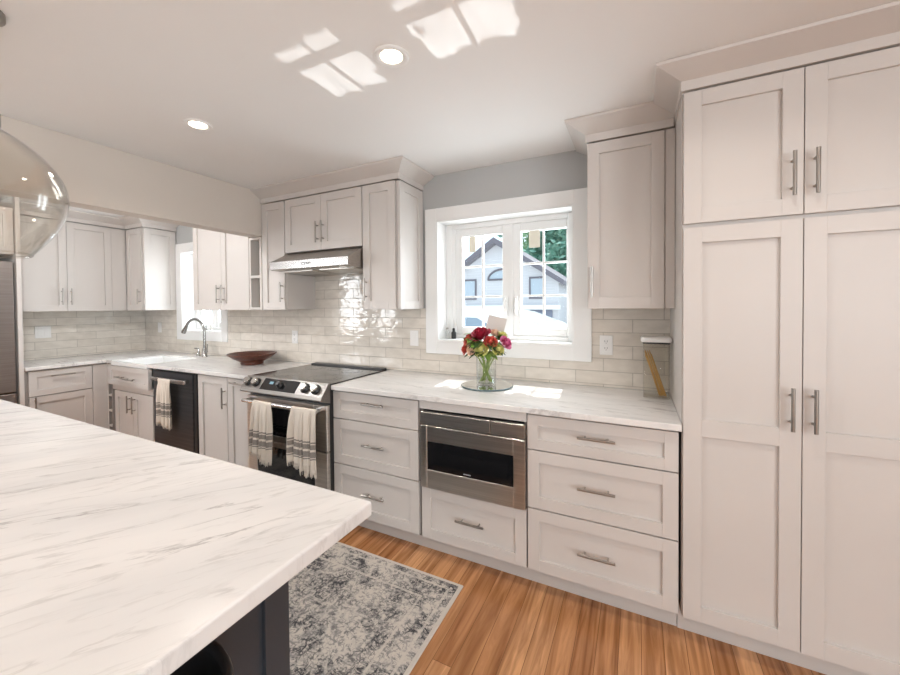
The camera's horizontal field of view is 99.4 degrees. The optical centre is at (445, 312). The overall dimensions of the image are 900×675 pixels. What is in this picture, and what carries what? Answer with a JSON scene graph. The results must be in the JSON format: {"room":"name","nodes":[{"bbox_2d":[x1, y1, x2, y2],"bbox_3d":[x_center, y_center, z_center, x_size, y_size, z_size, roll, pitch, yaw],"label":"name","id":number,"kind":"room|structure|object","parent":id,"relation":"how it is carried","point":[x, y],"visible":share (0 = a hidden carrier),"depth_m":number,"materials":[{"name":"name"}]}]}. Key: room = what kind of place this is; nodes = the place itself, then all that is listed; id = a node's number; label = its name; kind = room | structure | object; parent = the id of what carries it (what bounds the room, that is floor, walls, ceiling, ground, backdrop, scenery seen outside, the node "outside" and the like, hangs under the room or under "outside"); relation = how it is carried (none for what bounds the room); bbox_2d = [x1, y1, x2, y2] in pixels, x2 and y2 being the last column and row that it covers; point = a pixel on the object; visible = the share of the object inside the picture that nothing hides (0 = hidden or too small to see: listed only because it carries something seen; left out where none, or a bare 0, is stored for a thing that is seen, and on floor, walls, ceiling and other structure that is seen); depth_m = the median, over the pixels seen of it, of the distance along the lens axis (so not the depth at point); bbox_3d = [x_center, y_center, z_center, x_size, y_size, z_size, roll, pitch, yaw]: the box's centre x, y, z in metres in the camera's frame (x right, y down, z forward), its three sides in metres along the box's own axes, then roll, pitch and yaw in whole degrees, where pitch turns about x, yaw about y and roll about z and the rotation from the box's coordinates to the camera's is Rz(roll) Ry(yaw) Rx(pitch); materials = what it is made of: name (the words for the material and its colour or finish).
{"room":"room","nodes":[
{"label":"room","id":0,"kind":"room"},
{"bbox_2d":[20,214,136,360],"bbox_3d":[-4.980,0.237,1.961,0.200,2.350,5.900,0,1,27],"label":"wall","id":1,"kind":"structure","parent":0,"point":[20,214],"depth_m":4.21,"materials":[{"name":"paint"}]},
{"bbox_2d":[35,326,50,337],"bbox_3d":[-3.951,0.193,3.755,0.008,0.116,0.116,0,1,27],"label":"light switch","id":2,"kind":"object","parent":1,"relation":"attached to","point":[40,331],"visible":1,"depth_m":3.76,"materials":[{"name":"white plastic"}]},
{"bbox_2d":[20,215,126,311],"bbox_3d":[-3.743,-0.446,3.780,0.357,0.863,0.860,0,1,27],"label":"upper cabinet","id":3,"kind":"object","parent":1,"relation":"attached to","point":[83,267],"visible":0.87,"depth_m":3.71,"materials":[{"name":"paint"}]},
{"bbox_2d":[22,310,145,360],"bbox_3d":[-3.831,0.215,4.014,0.009,0.475,1.180,0,1,27],"label":"backsplash","id":4,"kind":"structure","parent":1,"relation":"attached to","point":[73,333],"depth_m":4.02,"materials":[{"name":"tile"}]},
{"bbox_2d":[0,115,284,237],"bbox_3d":[-2.746,-0.756,0.817,0.130,0.359,5.900,0,1,27],"label":"wall header","id":5,"kind":"structure","parent":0,"point":[97,177],"depth_m":2.27,"materials":[{"name":"paint"}]},
{"bbox_2d":[249,237,262,309],"bbox_3d":[-1.504,-0.325,3.315,0.151,0.600,0.318,0,1,27],"label":"cubby shelf","id":6,"kind":"object","parent":5,"relation":"attached to","point":[255,244],"visible":0.34,"depth_m":3.21,"materials":[{"name":"white wood"}]},
{"bbox_2d":[151,150,657,391],"bbox_3d":[0.241,0.181,2.749,8.820,2.350,0.200,0,1,27],"label":"wall","id":7,"kind":"structure","parent":0,"point":[564,171],"depth_m":2.54,"materials":[{"name":"paint"}]},
{"bbox_2d":[19,201,178,231],"bbox_3d":[-3.360,-0.932,3.758,0.447,0.097,1.189,0,1,27],"label":"crown molding","id":8,"kind":"structure","parent":7,"relation":"attached to","point":[30,209],"depth_m":3.81,"materials":[{"name":"paint"}]},
{"bbox_2d":[126,227,175,309],"bbox_3d":[-3.212,-0.456,4.151,0.347,0.863,0.355,0,1,27],"label":"upper cabinet","id":9,"kind":"object","parent":7,"relation":"attached to","point":[150,253],"visible":1,"depth_m":4.07,"materials":[{"name":"paint"}]},
{"bbox_2d":[158,322,161,332],"bbox_3d":[-3.286,0.172,4.396,0.072,0.116,0.008,0,1,27],"label":"light switch","id":10,"kind":"object","parent":7,"relation":"attached to","point":[159,323],"visible":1,"depth_m":4.39,"materials":[{"name":"white plastic"}]},
{"bbox_2d":[175,242,227,341],"bbox_3d":[-2.539,-0.229,4.121,0.873,1.048,0.210,0,1,27],"label":"window","id":11,"kind":"structure","parent":7,"relation":"in","point":[185,310],"depth_m":4.20,"materials":[{"name":"white paint"}]},
{"bbox_2d":[193,228,250,309],"bbox_3d":[-1.942,-0.456,3.513,0.799,0.863,0.355,0,1,27],"label":"upper cabinet","id":12,"kind":"object","parent":7,"relation":"attached to","point":[220,260],"visible":0.62,"depth_m":3.38,"materials":[{"name":"paint"}]},
{"bbox_2d":[261,201,315,309],"bbox_3d":[-1.322,-0.456,3.200,0.263,0.863,0.355,0,1,27],"label":"upper cabinet","id":13,"kind":"object","parent":7,"relation":"attached to","point":[281,291],"visible":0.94,"depth_m":3.10,"materials":[{"name":"paint"}]},
{"bbox_2d":[292,330,297,343],"bbox_3d":[-1.346,0.220,3.422,0.072,0.116,0.007,0,1,27],"label":"power outlet","id":14,"kind":"object","parent":7,"relation":"attached to","point":[294,333],"visible":1,"depth_m":3.42,"materials":[{"name":"white plastic"}]},
{"bbox_2d":[285,186,362,253],"bbox_3d":[-0.860,-0.679,2.963,0.759,0.416,0.355,0,1,27],"label":"upper cabinet","id":15,"kind":"object","parent":7,"relation":"attached to","point":[330,220],"visible":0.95,"depth_m":2.82,"materials":[{"name":"paint"}]},
{"bbox_2d":[270,247,362,276],"bbox_3d":[-0.883,-0.386,2.919,0.757,0.164,0.465,0,1,27],"label":"range hood","id":16,"kind":"object","parent":15,"relation":"attached to","point":[345,261],"visible":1,"depth_m":2.75,"materials":[{"name":"silver metal"}]},
{"bbox_2d":[250,156,433,203],"bbox_3d":[-0.815,-0.939,2.906,1.440,0.097,0.423,0,1,27],"label":"crown molding","id":17,"kind":"structure","parent":15,"relation":"attached to","point":[401,168],"depth_m":2.70,"materials":[{"name":"paint"}]},
{"bbox_2d":[362,180,423,308],"bbox_3d":[-0.376,-0.455,2.725,0.305,0.863,0.355,0,1,27],"label":"upper cabinet","id":18,"kind":"object","parent":7,"relation":"attached to","point":[392,211],"visible":1,"depth_m":2.63,"materials":[{"name":"paint"}]},
{"bbox_2d":[145,274,669,391],"bbox_3d":[-1.159,0.050,3.333,5.394,0.785,0.009,0,1,27],"label":"backsplash","id":19,"kind":"structure","parent":7,"relation":"attached to","point":[339,330],"depth_m":3.00,"materials":[{"name":"tile"}]},
{"bbox_2d":[410,330,417,345],"bbox_3d":[-0.232,0.192,2.860,0.072,0.116,0.008,0,1,27],"label":"light switch","id":20,"kind":"object","parent":7,"relation":"attached to","point":[413,333],"visible":1,"depth_m":2.86,"materials":[{"name":"white plastic"}]},
{"bbox_2d":[425,188,591,361],"bbox_3d":[0.413,-0.228,2.637,1.143,1.048,0.210,0,1,27],"label":"window","id":21,"kind":"structure","parent":7,"relation":"in","point":[446,228],"depth_m":2.65,"materials":[{"name":"white paint"}]},
{"bbox_2d":[451,328,455,338],"bbox_3d":[0.064,0.153,2.810,0.036,0.077,0.036,0,1,27],"label":"dropper bottle","id":22,"kind":"object","parent":21,"relation":"on","point":[453,333],"visible":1,"depth_m":2.80,"materials":[{"name":"black glass"}]},
{"bbox_2d":[600,335,612,354],"bbox_3d":[0.955,0.193,2.264,0.072,0.116,0.007,0,1,27],"label":"power outlet","id":23,"kind":"object","parent":7,"relation":"attached to","point":[606,341],"visible":1,"depth_m":2.26,"materials":[{"name":"white plastic"}]},
{"bbox_2d":[603,339,608,343],"bbox_3d":[0.954,0.173,2.262,0.034,0.030,0.001,0,1,27],"label":"receptacle","id":24,"kind":"object","parent":23,"relation":"attached to","point":[605,341],"depth_m":2.26,"materials":[{"name":"grey plastic"}]},
{"bbox_2d":[603,346,608,350],"bbox_3d":[0.954,0.213,2.263,0.034,0.030,0.001,0,1,27],"label":"receptacle","id":25,"kind":"object","parent":23,"relation":"attached to","point":[605,348],"depth_m":2.26,"materials":[{"name":"grey plastic"}]},
{"bbox_2d":[587,128,674,308],"bbox_3d":[0.985,-0.455,2.040,0.397,0.863,0.355,0,1,27],"label":"upper cabinet","id":26,"kind":"object","parent":7,"relation":"attached to","point":[631,179],"visible":1,"depth_m":1.92,"materials":[{"name":"paint"}]},
{"bbox_2d":[0,0,898,227],"bbox_3d":[-1.140,-1.011,0.004,8.820,0.150,6.300,0,1,27],"label":"ceiling","id":27,"kind":"structure","parent":0,"point":[287,90],"depth_m":1.53,"materials":[{"name":"paint"}]},
{"bbox_2d":[0,10,69,258],"bbox_3d":[-1.458,-0.568,1.197,0.393,0.770,0.393,0,1,7],"label":"pendant lamp","id":28,"kind":"object","parent":27,"relation":"hanging from","point":[2,15],"visible":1,"depth_m":1.28,"materials":[{"name":"clear glass"}]},
{"bbox_2d":[182,118,212,131],"bbox_3d":[-1.273,-0.964,1.968,0.134,0.008,0.134,0,1,27],"label":"recessed light","id":29,"kind":"object","parent":27,"relation":"in","point":[195,124],"visible":1,"depth_m":1.96,"materials":[{"name":"white paint"}]},
{"bbox_2d":[373,44,408,67],"bbox_3d":[-0.203,-0.964,1.442,0.134,0.008,0.134,0,1,27],"label":"recessed light","id":30,"kind":"object","parent":27,"relation":"in","point":[398,56],"visible":1,"depth_m":1.44,"materials":[{"name":"white paint"}]},
{"bbox_2d":[338,525,825,674],"bbox_3d":[-1.119,1.473,0.046,8.820,0.120,6.300,0,1,27],"label":"floor","id":31,"kind":"structure","parent":0,"point":[500,622],"depth_m":1.62,"materials":[{"name":"brown wood"}]},
{"bbox_2d":[0,261,16,403],"bbox_3d":[-4.004,0.478,2.884,0.655,1.780,0.915,0,1,27],"label":"refrigerator","id":32,"kind":"object","parent":31,"relation":"on","point":[7,329],"visible":0.59,"depth_m":3.13,"materials":[{"name":"silver metal"}]},
{"bbox_2d":[0,196,24,405],"bbox_3d":[-4.027,0.214,2.912,0.644,2.348,0.956,0,1,27],"label":"tall cabinet","id":33,"kind":"object","parent":31,"relation":"on","point":[10,240],"visible":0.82,"depth_m":3.18,"materials":[{"name":"paint"}]},
{"bbox_2d":[24,363,107,428],"bbox_3d":[-3.529,0.925,3.881,0.664,0.884,1.188,0,1,27],"label":"base cabinet","id":34,"kind":"object","parent":31,"relation":"on","point":[80,393],"visible":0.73,"depth_m":3.49,"materials":[{"name":"grey wood"}]},
{"bbox_2d":[107,363,115,430],"bbox_3d":[-3.141,0.870,3.886,0.090,0.780,0.433,0,1,27],"label":"wine cubby","id":35,"kind":"object","parent":34,"relation":"attached to","point":[111,392],"visible":0.21,"depth_m":3.71,"materials":[{"name":"grey wood"}]},
{"bbox_2d":[24,350,310,378],"bbox_3d":[-2.601,0.469,3.401,2.738,0.029,1.180,0,1,27],"label":"countertop","id":36,"kind":"structure","parent":34,"relation":"on","point":[214,365],"depth_m":3.40,"materials":[{"name":"white stone"}]},
{"bbox_2d":[111,356,193,388],"bbox_3d":[-2.792,0.573,3.691,0.619,0.233,0.452,0,1,27],"label":"farmhouse sink","id":37,"kind":"object","parent":36,"relation":"in","point":[141,363],"visible":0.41,"depth_m":3.80,"materials":[{"name":"white ceramic"}]},
{"bbox_2d":[181,318,207,356],"bbox_3d":[-2.524,0.250,3.872,0.360,0.391,0.059,0,1,17],"label":"faucet","id":38,"kind":"object","parent":36,"relation":"on","point":[184,330],"visible":1,"depth_m":3.84,"materials":[{"name":"silver metal"}]},
{"bbox_2d":[226,350,276,364],"bbox_3d":[-1.688,0.401,3.343,0.400,0.092,0.400,0,1,27],"label":"serving bowl","id":39,"kind":"object","parent":36,"relation":"on","point":[244,357],"visible":1,"depth_m":3.28,"materials":[{"name":"red wood"}]},
{"bbox_2d":[108,365,155,441],"bbox_3d":[-2.751,0.921,3.764,0.709,0.884,0.699,0,1,27],"label":"base cabinet","id":40,"kind":"object","parent":31,"relation":"on","point":[134,393],"visible":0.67,"depth_m":3.49,"materials":[{"name":"grey wood"}]},
{"bbox_2d":[150,369,198,453],"bbox_3d":[-2.149,0.925,3.439,0.626,0.878,0.642,0,1,27],"label":"dishwasher","id":41,"kind":"object","parent":31,"relation":"on","point":[184,433],"visible":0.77,"depth_m":3.14,"materials":[{"name":"black metal"}]},
{"bbox_2d":[156,378,171,429],"bbox_3d":[-2.328,0.757,3.158,0.200,0.421,0.039,0,1,25],"label":"dish towel","id":42,"kind":"object","parent":41,"relation":"hanging from","point":[163,398],"visible":1,"depth_m":3.14,"materials":[{"name":"fabric"}]},
{"bbox_2d":[170,640,233,674],"bbox_3d":[-0.483,0.994,0.542,0.336,0.814,0.336,0,1,27],"label":"bar stool","id":43,"kind":"object","parent":31,"relation":"on","point":[213,659],"visible":0.29,"depth_m":0.67,"materials":[{"name":"black"}]},
{"bbox_2d":[198,374,250,467],"bbox_3d":[-1.551,0.921,3.180,0.661,0.884,0.664,0,1,27],"label":"base cabinet","id":44,"kind":"object","parent":31,"relation":"on","point":[223,418],"visible":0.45,"depth_m":2.92,"materials":[{"name":"grey wood"}]},
{"bbox_2d":[214,581,289,674],"bbox_3d":[-1.653,0.959,1.294,2.405,0.875,0.710,0,1,27],"label":"kitchen island","id":45,"kind":"object","parent":31,"relation":"on","point":[257,643],"visible":0.03,"depth_m":0.99,"materials":[{"name":"grey paint"}]},
{"bbox_2d":[0,399,370,674],"bbox_3d":[-1.732,0.506,1.039,2.832,0.038,1.260,0,1,27],"label":"island countertop","id":46,"kind":"structure","parent":45,"relation":"on","point":[121,553],"depth_m":0.80,"materials":[{"name":"white stone"}]},
{"bbox_2d":[240,362,386,490],"bbox_3d":[-0.934,0.899,2.812,0.758,0.931,0.730,0,1,27],"label":"range","id":47,"kind":"object","parent":31,"relation":"on","point":[307,386],"visible":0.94,"depth_m":2.55,"materials":[{"name":"silver metal"}]},
{"bbox_2d":[249,400,272,466],"bbox_3d":[-1.234,0.807,2.549,0.216,0.430,0.042,0,1,27],"label":"dish towel","id":48,"kind":"object","parent":47,"relation":"hanging from","point":[261,424],"visible":1,"depth_m":2.53,"materials":[{"name":"fabric"}]},
{"bbox_2d":[286,406,316,479],"bbox_3d":[-0.893,0.807,2.378,0.238,0.430,0.042,0,1,27],"label":"dish towel","id":49,"kind":"object","parent":47,"relation":"hanging from","point":[301,430],"visible":1,"depth_m":2.36,"materials":[{"name":"fabric"}]},
{"bbox_2d":[254,364,382,386],"bbox_3d":[-0.933,0.451,2.813,0.758,0.017,0.560,0,1,27],"label":"cooktop","id":50,"kind":"object","parent":47,"relation":"in","point":[328,375],"depth_m":2.77,"materials":[{"name":"grey glass"}]},
{"bbox_2d":[289,542,462,674],"bbox_3d":[-1.141,1.375,2.014,2.300,0.008,0.920,0,1,27],"label":"area rug","id":51,"kind":"object","parent":31,"relation":"on","point":[353,611],"visible":0.29,"depth_m":1.73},
{"bbox_2d":[333,390,426,546],"bbox_3d":[-0.294,0.922,2.548,0.628,0.884,0.664,0,1,27],"label":"base cabinet","id":52,"kind":"object","parent":31,"relation":"on","point":[377,439],"visible":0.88,"depth_m":2.27,"materials":[{"name":"grey wood"}]},
{"bbox_2d":[331,370,681,431],"bbox_3d":[0.267,0.465,2.258,1.878,0.029,0.646,0,1,27],"label":"countertop","id":53,"kind":"structure","parent":52,"relation":"on","point":[629,407],"depth_m":2.05,"materials":[{"name":"white stone"}]},
{"bbox_2d":[461,380,512,391],"bbox_3d":[0.256,0.444,2.327,0.316,0.010,0.316,0,1,27],"label":"tray","id":54,"kind":"object","parent":53,"relation":"on","point":[486,386],"visible":0.91,"depth_m":2.27,"materials":[{"name":"grey"}]},
{"bbox_2d":[476,356,495,384],"bbox_3d":[0.250,0.352,2.328,0.126,0.172,0.126,0,1,27],"label":"flower vase","id":55,"kind":"object","parent":54,"relation":"on","point":[476,356],"visible":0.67,"depth_m":2.31,"materials":[{"name":"clear glass"}]},
{"bbox_2d":[466,338,484,363],"bbox_3d":[0.203,0.287,2.309,0.172,0.269,0.098,-1,1,-31],"label":"leaf sprig","id":56,"kind":"object","parent":55,"relation":"in","point":[470,341],"visible":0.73,"depth_m":2.27,"materials":[{"name":"green plant"}]},
{"bbox_2d":[461,344,491,381],"bbox_3d":[0.187,0.306,2.322,0.193,0.232,0.071,0,1,27],"label":"rose","id":57,"kind":"object","parent":55,"relation":"in","point":[464,348],"visible":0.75,"depth_m":2.33,"materials":[{"name":"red plant"}]},
{"bbox_2d":[469,340,485,366],"bbox_3d":[0.220,0.291,2.274,0.167,0.260,0.103,-1,1,-25],"label":"leaf sprig","id":58,"kind":"object","parent":55,"relation":"in","point":[476,344],"visible":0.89,"depth_m":2.23,"materials":[{"name":"green plant"}]},
{"bbox_2d":[469,351,485,365],"bbox_3d":[0.226,0.324,2.276,0.163,0.196,0.094,-1,1,-33],"label":"leaf sprig","id":59,"kind":"object","parent":55,"relation":"in","point":[472,351],"visible":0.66,"depth_m":2.26,"materials":[{"name":"green plant"}]},
{"bbox_2d":[463,334,492,381],"bbox_3d":[0.194,0.274,2.314,0.186,0.296,0.094,0,1,27],"label":"rose","id":60,"kind":"object","parent":55,"relation":"in","point":[467,335],"visible":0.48,"depth_m":2.32,"materials":[{"name":"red plant"}]},
{"bbox_2d":[466,342,489,381],"bbox_3d":[0.201,0.299,2.288,0.146,0.246,0.078,0,1,0],"label":"rose","id":61,"kind":"object","parent":55,"relation":"in","point":[468,349],"visible":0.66,"depth_m":2.29,"materials":[{"name":"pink plant"}]},
{"bbox_2d":[470,327,490,367],"bbox_3d":[0.210,0.254,2.297,0.128,0.336,0.138,-1,1,-3],"label":"rose","id":62,"kind":"object","parent":55,"relation":"in","point":[479,333],"visible":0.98,"depth_m":2.28,"materials":[{"name":"red plant"}]},
{"bbox_2d":[473,341,488,380],"bbox_3d":[0.207,0.296,2.285,0.084,0.252,0.140,-1,1,-9],"label":"rose","id":63,"kind":"object","parent":55,"relation":"in","point":[482,347],"visible":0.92,"depth_m":2.24,"materials":[{"name":"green plant"}]},
{"bbox_2d":[482,351,497,379],"bbox_3d":[0.249,0.324,2.274,0.096,0.196,0.177,-1,1,-11],"label":"leaf sprig","id":64,"kind":"object","parent":55,"relation":"in","point":[490,354],"visible":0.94,"depth_m":2.22,"materials":[{"name":"green plant"}]},
{"bbox_2d":[483,336,497,367],"bbox_3d":[0.243,0.280,2.281,0.079,0.284,0.159,-1,1,-36],"label":"rose","id":65,"kind":"object","parent":55,"relation":"in","point":[489,339],"visible":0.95,"depth_m":2.24,"materials":[{"name":"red plant"}]},
{"bbox_2d":[481,329,499,380],"bbox_3d":[0.287,0.260,2.342,0.113,0.322,0.088,0,1,27],"label":"rose","id":66,"kind":"object","parent":55,"relation":"in","point":[494,332],"visible":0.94,"depth_m":2.32,"materials":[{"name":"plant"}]},
{"bbox_2d":[482,342,503,380],"bbox_3d":[0.268,0.298,2.269,0.162,0.247,0.075,0,1,38],"label":"rose","id":67,"kind":"object","parent":55,"relation":"in","point":[500,348],"visible":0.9,"depth_m":2.23,"materials":[{"name":"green plant"}]},
{"bbox_2d":[479,331,507,381],"bbox_3d":[0.299,0.268,2.307,0.177,0.308,0.074,-1,1,-13],"label":"rose","id":68,"kind":"object","parent":55,"relation":"in","point":[502,333],"visible":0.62,"depth_m":2.32,"materials":[{"name":"yellow plant"}]},
{"bbox_2d":[484,341,504,376],"bbox_3d":[0.263,0.294,2.260,0.181,0.256,0.108,0,1,44],"label":"leaf sprig","id":69,"kind":"object","parent":55,"relation":"in","point":[490,346],"visible":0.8,"depth_m":2.22,"materials":[{"name":"green plant"}]},
{"bbox_2d":[486,315,506,332],"bbox_3d":[0.310,0.216,2.371,0.140,0.402,0.050,0,1,27],"label":"card","id":70,"kind":"object","parent":55,"relation":"in","point":[493,322],"visible":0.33,"depth_m":2.38,"materials":[{"name":"grey paper"}]},
{"bbox_2d":[485,336,511,377],"bbox_3d":[0.303,0.280,2.282,0.189,0.284,0.089,0,1,27],"label":"rose","id":71,"kind":"object","parent":55,"relation":"in","point":[506,341],"visible":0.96,"depth_m":2.25,"materials":[{"name":"pink plant"}]},
{"bbox_2d":[641,336,672,398],"bbox_3d":[1.116,0.287,2.020,0.145,0.318,0.132,0,1,27],"label":"canister","id":72,"kind":"object","parent":53,"relation":"on","point":[667,340],"visible":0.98,"depth_m":1.98,"materials":[{"name":"plastic"}]},
{"bbox_2d":[644,351,658,393],"bbox_3d":[1.087,0.319,2.007,0.072,0.229,0.004,0,1,29],"label":"strand","id":73,"kind":"object","parent":72,"relation":"in","point":[644,351],"visible":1,"depth_m":2.01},
{"bbox_2d":[647,355,661,395],"bbox_3d":[1.093,0.328,1.999,0.071,0.212,0.004,0,1,27],"label":"strand","id":74,"kind":"object","parent":72,"relation":"in","point":[647,355],"visible":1,"depth_m":2.00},
{"bbox_2d":[647,351,662,395],"bbox_3d":[1.099,0.318,2.000,0.071,0.230,0.004,0,1,29],"label":"strand","id":75,"kind":"object","parent":72,"relation":"in","point":[647,351],"visible":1,"depth_m":2.00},
{"bbox_2d":[649,355,664,395],"bbox_3d":[1.106,0.327,1.997,0.074,0.214,0.004,0,1,24],"label":"strand","id":76,"kind":"object","parent":72,"relation":"in","point":[649,355],"visible":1,"depth_m":2.00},
{"bbox_2d":[651,355,665,394],"bbox_3d":[1.113,0.330,1.990,0.072,0.210,0.004,0,1,24],"label":"strand","id":77,"kind":"object","parent":72,"relation":"in","point":[651,355],"visible":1,"depth_m":1.99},
{"bbox_2d":[419,400,531,579],"bbox_3d":[0.261,0.922,2.269,0.614,0.884,0.664,0,1,27],"label":"base cabinet","id":78,"kind":"object","parent":31,"relation":"on","point":[492,535],"visible":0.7,"depth_m":2.00,"materials":[{"name":"grey wood"}]},
{"bbox_2d":[420,409,525,510],"bbox_3d":[0.254,0.746,2.231,0.582,0.418,0.575,0,1,27],"label":"microwave oven","id":79,"kind":"object","parent":78,"relation":"on","point":[482,458],"visible":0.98,"depth_m":1.96,"materials":[{"name":"silver metal"}]},
{"bbox_2d":[527,414,678,625],"bbox_3d":[0.818,0.922,1.988,0.636,0.884,0.664,0,1,27],"label":"base cabinet","id":80,"kind":"object","parent":31,"relation":"on","point":[603,498],"visible":0.97,"depth_m":1.71,"materials":[{"name":"grey wood"}]},
{"bbox_2d":[670,46,899,674],"bbox_3d":[1.456,0.234,1.648,0.808,2.262,0.674,0,1,27],"label":"pantry cabinet","id":81,"kind":"object","parent":31,"relation":"on","point":[785,317],"visible":0.99,"depth_m":1.40,"materials":[{"name":"paint"}]},
{"bbox_2d":[564,0,899,154],"bbox_3d":[1.215,-0.935,1.711,1.299,0.097,0.735,0,1,27],"label":"crown molding","id":82,"kind":"structure","parent":81,"relation":"attached to","point":[876,28],"depth_m":1.42,"materials":[{"name":"paint"}]},
{"label":"outside","id":83,"kind":"structure","parent":0,"visible":0},
{"bbox_3d":[14.005,1.086,29.656,80.000,0.100,59.400,0,1,27],"label":"ground","id":84,"kind":"structure","parent":83,"visible":0},
{"bbox_2d":[464,237,566,323],"bbox_3d":[4.718,-1.731,26.542,8.120,5.790,7.800,0,1,27],"label":"neighbor house","id":85,"kind":"structure","parent":84,"relation":"on","point":[532,275],"depth_m":23.36,"materials":[{"name":"grey"}]},
{"bbox_2d":[465,307,566,327],"bbox_3d":[0.600,0.692,9.011,5.084,1.610,1.710,0,1,27],"label":"van","id":86,"kind":"object","parent":84,"relation":"on","point":[473,316],"visible":0.03,"depth_m":8.00,"materials":[{"name":"white paint"}]},
{"bbox_2d":[497,228,566,276],"bbox_3d":[9.399,-4.741,33.516,6.304,11.505,9.990,-1,1,-32],"label":"tree","id":87,"kind":"object","parent":84,"relation":"on","point":[555,246],"visible":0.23,"depth_m":32.20,"materials":[{"name":"green plant"}]},
{"bbox_2d":[522,229,563,248],"bbox_3d":[10.582,-5.717,42.218,7.129,13.142,8.206,-1,1,-6],"label":"tree","id":88,"kind":"object","parent":84,"relation":"on","point":[524,234],"visible":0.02,"depth_m":42.14,"materials":[{"name":"green plant"}]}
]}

